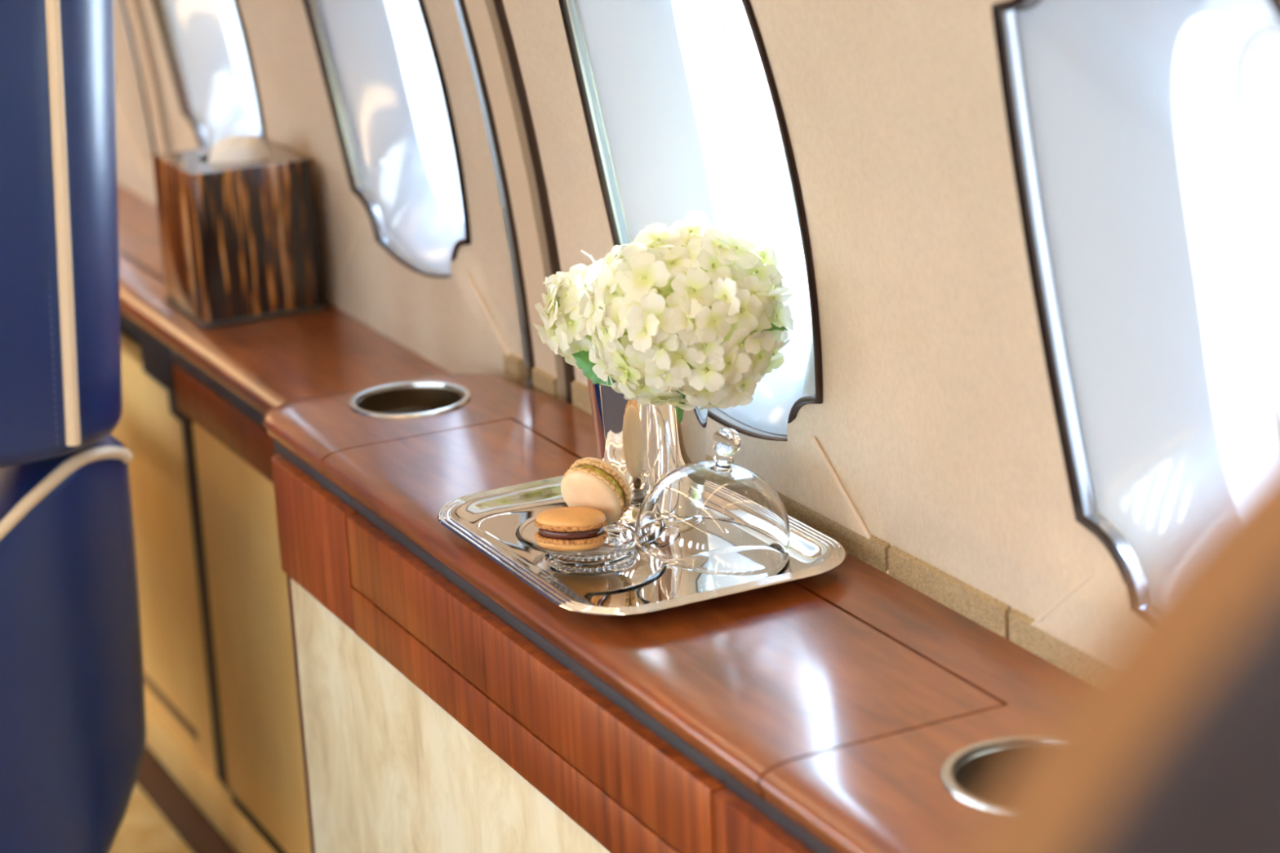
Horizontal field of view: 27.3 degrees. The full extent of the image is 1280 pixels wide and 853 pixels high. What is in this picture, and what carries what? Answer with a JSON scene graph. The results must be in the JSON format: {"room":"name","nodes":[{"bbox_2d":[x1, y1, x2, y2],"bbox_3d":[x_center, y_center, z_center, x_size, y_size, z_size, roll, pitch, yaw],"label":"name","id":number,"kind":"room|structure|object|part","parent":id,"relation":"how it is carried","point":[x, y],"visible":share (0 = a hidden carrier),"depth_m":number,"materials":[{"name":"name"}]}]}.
{"room":"aircraft cabin","nodes":[
{"label":"aircraft cabin","id":0,"kind":"room"},
{"bbox_2d":[108,782,192,852],"bbox_3d":[-0.733,0.891,1.440,2.340,0.030,5.800,-11,19,-25],"label":"floor","id":1,"kind":"structure","parent":0,"point":[143,828],"depth_m":2.85,"materials":[{"name":"beige carpet"}]},
{"bbox_2d":[263,373,1074,852],"bbox_3d":[0.121,0.433,1.691,0.226,0.623,1.482,-11,19,-25],"label":"credenza","id":2,"kind":"object","parent":1,"relation":"on","point":[446,704],"visible":0.82,"depth_m":1.72,"materials":[{"name":"brown wood"}]},
{"bbox_3d":[-0.220,0.083,2.123,0.098,0.097,0.184,-11,19,-25],"label":"rail","id":3,"kind":"part","parent":2,"relation":"part of","materials":[{"name":"brown wood"}]},
{"bbox_3d":[-0.069,0.449,1.870,0.026,0.467,0.872,-11,19,-25],"label":"door","id":4,"kind":"part","parent":2,"relation":"part of","materials":[{"name":"beige wood"}]},
{"bbox_3d":[-0.076,0.209,1.784,0.028,0.038,0.589,-11,19,-25],"label":"rail","id":5,"kind":"part","parent":2,"relation":"part of","materials":[{"name":"brown wood"}]},
{"bbox_3d":[-0.078,0.162,1.769,0.029,0.057,0.585,-11,19,-25],"label":"drawer","id":6,"kind":"part","parent":2,"relation":"part of","materials":[{"name":"brown wood"}]},
{"bbox_2d":[437,475,846,615],"bbox_3d":[-0.003,0.077,1.796,0.208,0.014,0.281,-11,19,-25],"label":"serving tray","id":7,"kind":"object","parent":2,"relation":"on","point":[639,583],"visible":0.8,"depth_m":1.75,"materials":[{"name":"silver metal"}]},
{"bbox_2d":[515,506,639,564],"bbox_3d":[-0.033,0.076,1.789,0.101,0.015,0.101,-11,19,-25],"label":"glass plate","id":8,"kind":"object","parent":7,"relation":"on","point":[620,544],"visible":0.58,"depth_m":1.77,"materials":[{"name":"clear glass"}]},
{"bbox_2d":[533,506,608,551],"bbox_3d":[-0.046,0.068,1.763,0.050,0.027,0.050,-16,21,-37],"label":"macaron","id":9,"kind":"object","parent":8,"relation":"on","point":[563,528],"visible":1,"depth_m":1.75,"materials":[{"name":"brown food"}]},
{"bbox_2d":[560,457,631,525],"bbox_3d":[-0.029,0.044,1.786,0.050,0.049,0.036,10,21,35],"label":"macaron","id":10,"kind":"object","parent":8,"relation":"on","point":[595,483],"visible":0.89,"depth_m":1.77,"materials":[{"name":"beige food"}]},
{"bbox_2d":[586,377,707,508],"bbox_3d":[0.008,0.010,1.850,0.086,0.102,0.086,-11,19,-25],"label":"vase","id":11,"kind":"object","parent":7,"relation":"on","point":[646,442],"visible":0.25,"depth_m":1.81,"materials":[{"name":"silver metal"}]},
{"bbox_2d":[533,249,616,386],"bbox_3d":[-0.026,-0.041,1.873,0.081,0.166,0.111,-11,19,-25],"label":"hydrangea","id":12,"kind":"object","parent":11,"relation":"in","point":[561,318],"visible":0.49,"depth_m":1.85,"materials":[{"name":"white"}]},
{"bbox_2d":[573,209,794,422],"bbox_3d":[0.034,-0.040,1.777,0.141,0.214,0.154,-11,19,-25],"label":"hydrangea","id":13,"kind":"object","parent":11,"relation":"in","point":[686,307],"visible":1,"depth_m":1.72,"materials":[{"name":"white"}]},
{"bbox_3d":[0.027,0.001,1.814,0.005,0.117,0.057,-7,17,-14],"label":"stem","id":14,"kind":"part","parent":13,"relation":"part of","materials":[{"name":"green plant"}]},
{"bbox_2d":[633,427,791,576],"bbox_3d":[0.047,0.045,1.746,0.104,0.091,0.105,0,17,8],"label":"glass cloche","id":15,"kind":"object","parent":7,"relation":"on","point":[719,516],"visible":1,"depth_m":1.72,"materials":[{"name":"clear glass"}]},
{"bbox_3d":[-0.019,0.099,1.782,0.162,0.018,0.693,-11,19,-25],"label":"lid","id":16,"kind":"part","parent":2,"relation":"part of","materials":[{"name":"brown wood"}]},
{"bbox_3d":[0.204,0.330,1.238,0.028,0.097,0.658,-11,19,-25],"label":"rail","id":17,"kind":"part","parent":2,"relation":"part of","materials":[{"name":"brown wood"}]},
{"bbox_3d":[-0.823,0.891,1.392,1.580,0.006,5.800,-11,19,-25],"label":"floor","id":18,"kind":"structure","parent":1,"relation":"on","visible":0},
{"bbox_2d":[0,0,146,852],"bbox_3d":[-0.804,-0.039,2.436,0.601,1.180,0.736,-11,19,-25],"label":"seat","id":19,"kind":"object","parent":18,"relation":"on","point":[73,722],"visible":1,"depth_m":2.23,"materials":[{"name":"blue leather"}]},
{"bbox_3d":[-0.704,-0.255,2.135,0.601,0.603,0.222,-11,19,-25],"label":"backrest","id":20,"kind":"part","parent":19,"relation":"part of","materials":[{"name":"blue leather"}]},
{"bbox_2d":[954,439,1279,852],"bbox_3d":[0.164,0.413,0.866,0.580,1.134,0.527,-11,19,-25],"label":"seat","id":21,"kind":"object","parent":18,"relation":"on","point":[1166,739],"visible":1,"depth_m":0.43,"materials":[{"name":"brown leather"}]},
{"bbox_3d":[0.266,0.313,0.601,0.566,0.790,0.027,-11,19,-25],"label":"backrest","id":22,"kind":"part","parent":21,"relation":"part of","materials":[{"name":"grey leather"}]},
{"bbox_2d":[136,744,237,852],"bbox_3d":[-0.663,0.320,3.235,0.075,0.018,1.700,-11,19,-25],"label":"trim","id":23,"kind":"structure","parent":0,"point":[194,828],"depth_m":2.87,"materials":[{"name":"brown wood"}]},
{"bbox_2d":[112,0,1263,655],"bbox_3d":[-0.294,-0.222,2.232,0.342,1.600,4.300,-11,19,-25],"label":"wall","id":24,"kind":"structure","parent":0,"point":[933,435],"depth_m":1.65,"materials":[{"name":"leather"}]},
{"bbox_2d":[119,0,137,69],"bbox_3d":[-0.703,-0.601,3.308,0.174,0.411,0.314,-11,19,-25],"label":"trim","id":25,"kind":"structure","parent":24,"relation":"in","point":[120,1],"depth_m":3.30,"materials":[{"name":"grey"}]},
{"bbox_3d":[-0.992,-0.591,3.563,0.341,1.600,1.205,-11,19,-25],"label":"panel","id":26,"kind":"part","parent":24,"relation":"part of","materials":[{"name":"leather"}]},
{"bbox_2d":[118,249,164,346],"bbox_3d":[-0.713,-0.003,3.294,0.005,0.565,1.400,-11,19,-25],"label":"trim","id":27,"kind":"structure","parent":24,"relation":"attached to","point":[128,327],"depth_m":2.93,"materials":[{"name":"black"}]},
{"bbox_2d":[120,0,173,154],"bbox_3d":[-0.689,-0.438,3.004,0.362,1.603,0.104,-11,19,-25],"label":"trim","id":28,"kind":"structure","parent":24,"relation":"attached to","point":[131,11],"depth_m":3.07,"materials":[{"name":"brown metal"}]},
{"bbox_2d":[110,333,217,777],"bbox_3d":[-0.741,0.037,3.322,0.025,0.475,1.345,-11,19,-25],"label":"cabinet door","id":29,"kind":"structure","parent":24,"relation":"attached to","point":[173,652],"depth_m":2.85,"materials":[{"name":"beige wood"}]},
{"bbox_2d":[143,673,198,742],"bbox_3d":[-0.559,0.292,3.012,0.006,0.014,0.365,-11,19,-25],"label":"trim","id":30,"kind":"structure","parent":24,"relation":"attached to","point":[147,681],"depth_m":2.93,"materials":[{"name":"brown wood"}]},
{"bbox_2d":[151,0,266,148],"bbox_3d":[-0.446,-0.465,2.818,0.174,0.411,0.314,-11,19,-25],"label":"window","id":31,"kind":"structure","parent":24,"relation":"in","point":[206,43],"depth_m":2.93,"materials":[{"name":"grey"}]},
{"bbox_2d":[144,695,276,852],"bbox_3d":[-0.627,0.299,3.173,0.036,0.051,1.830,-11,19,-25],"label":"trim","id":32,"kind":"structure","parent":24,"relation":"attached to","point":[184,765],"depth_m":2.84,"materials":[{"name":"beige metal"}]},
{"bbox_2d":[116,183,451,852],"bbox_3d":[-0.587,0.023,3.103,0.166,0.514,1.855,-11,19,-25],"label":"credenza","id":33,"kind":"object","parent":24,"relation":"attached to","point":[222,383],"visible":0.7,"depth_m":2.56,"materials":[{"name":"brown wood"}]},
{"bbox_3d":[-0.344,0.018,2.443,0.024,0.047,0.503,-11,19,-25],"label":"rail","id":34,"kind":"part","parent":33,"relation":"part of","materials":[{"name":"brown wood"}]},
{"bbox_2d":[151,139,326,328],"bbox_3d":[-0.401,-0.194,2.637,0.126,0.153,0.132,-11,19,-25],"label":"tissue box","id":35,"kind":"object","parent":33,"relation":"on","point":[240,243],"visible":0.89,"depth_m":2.58,"materials":[{"name":"brown wood"}]},
{"bbox_3d":[-0.405,-0.265,2.615,0.124,0.004,0.130,-11,19,-25],"label":"lid","id":36,"kind":"part","parent":35,"relation":"part of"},
{"bbox_2d":[208,134,268,162],"bbox_3d":[-0.396,-0.271,2.604,0.062,0.032,0.053,-11,19,-25],"label":"tissue","id":37,"kind":"object","parent":35,"relation":"in","point":[250,148],"visible":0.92,"depth_m":2.59,"materials":[{"name":"white paper"}]},
{"bbox_3d":[-0.323,0.237,2.488,0.024,0.397,0.455,-11,19,-25],"label":"door","id":38,"kind":"part","parent":33,"relation":"part of","materials":[{"name":"beige wood"}]},
{"bbox_2d":[116,183,451,415],"bbox_3d":[-0.604,-0.214,3.043,0.166,0.025,1.830,-11,19,-25],"label":"countertop","id":39,"kind":"structure","parent":33,"relation":"on","point":[270,363],"depth_m":2.52,"materials":[{"name":"brown wood"}]},
{"bbox_3d":[-0.464,-0.309,2.547,0.334,1.600,0.993,-11,19,-25],"label":"panel","id":40,"kind":"part","parent":24,"relation":"part of","materials":[{"name":"leather"}]},
{"bbox_2d":[302,0,505,278],"bbox_3d":[-0.205,-0.337,2.357,0.174,0.411,0.314,-11,19,-25],"label":"window","id":41,"kind":"structure","parent":24,"relation":"in","point":[380,62],"depth_m":2.46,"materials":[{"name":"grey plastic"}]},
{"bbox_2d":[457,0,575,404],"bbox_3d":[-0.205,-0.182,2.080,0.362,1.603,0.104,-11,19,-25],"label":"trim","id":42,"kind":"structure","parent":24,"relation":"attached to","point":[533,236],"depth_m":2.12,"materials":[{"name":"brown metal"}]},
{"bbox_2d":[558,0,822,441],"bbox_3d":[0.063,-0.195,1.846,0.174,0.411,0.314,-11,19,-25],"label":"window","id":43,"kind":"structure","parent":24,"relation":"in","point":[683,113],"depth_m":1.92,"materials":[{"name":"grey"}]},
{"bbox_3d":[0.108,-0.200,1.869,0.073,0.294,0.121,-11,19,-25],"label":"pane frame","id":44,"kind":"part","parent":43,"relation":"part of","materials":[{"name":"white"}]},
{"bbox_2d":[502,352,1089,675],"bbox_3d":[0.195,0.102,1.680,0.016,0.025,1.355,-11,19,-25],"label":"baseboard","id":45,"kind":"structure","parent":24,"relation":"attached to","point":[949,591],"depth_m":1.69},
{"bbox_3d":[0.242,0.062,1.208,0.342,1.600,1.918,-11,19,-25],"label":"panel","id":46,"kind":"part","parent":24,"relation":"part of","materials":[{"name":"leather"}]},
{"bbox_2d":[991,0,1279,604],"bbox_3d":[0.320,-0.059,1.355,0.174,0.411,0.314,-11,19,-25],"label":"window","id":47,"kind":"structure","parent":24,"relation":"in","point":[1144,135],"depth_m":1.43,"materials":[{"name":"grey"}]},
{"bbox_3d":[0.365,-0.064,1.377,0.073,0.294,0.121,-11,19,-25],"label":"pane frame","id":48,"kind":"part","parent":47,"relation":"part of","materials":[{"name":"white plastic"}]}
]}

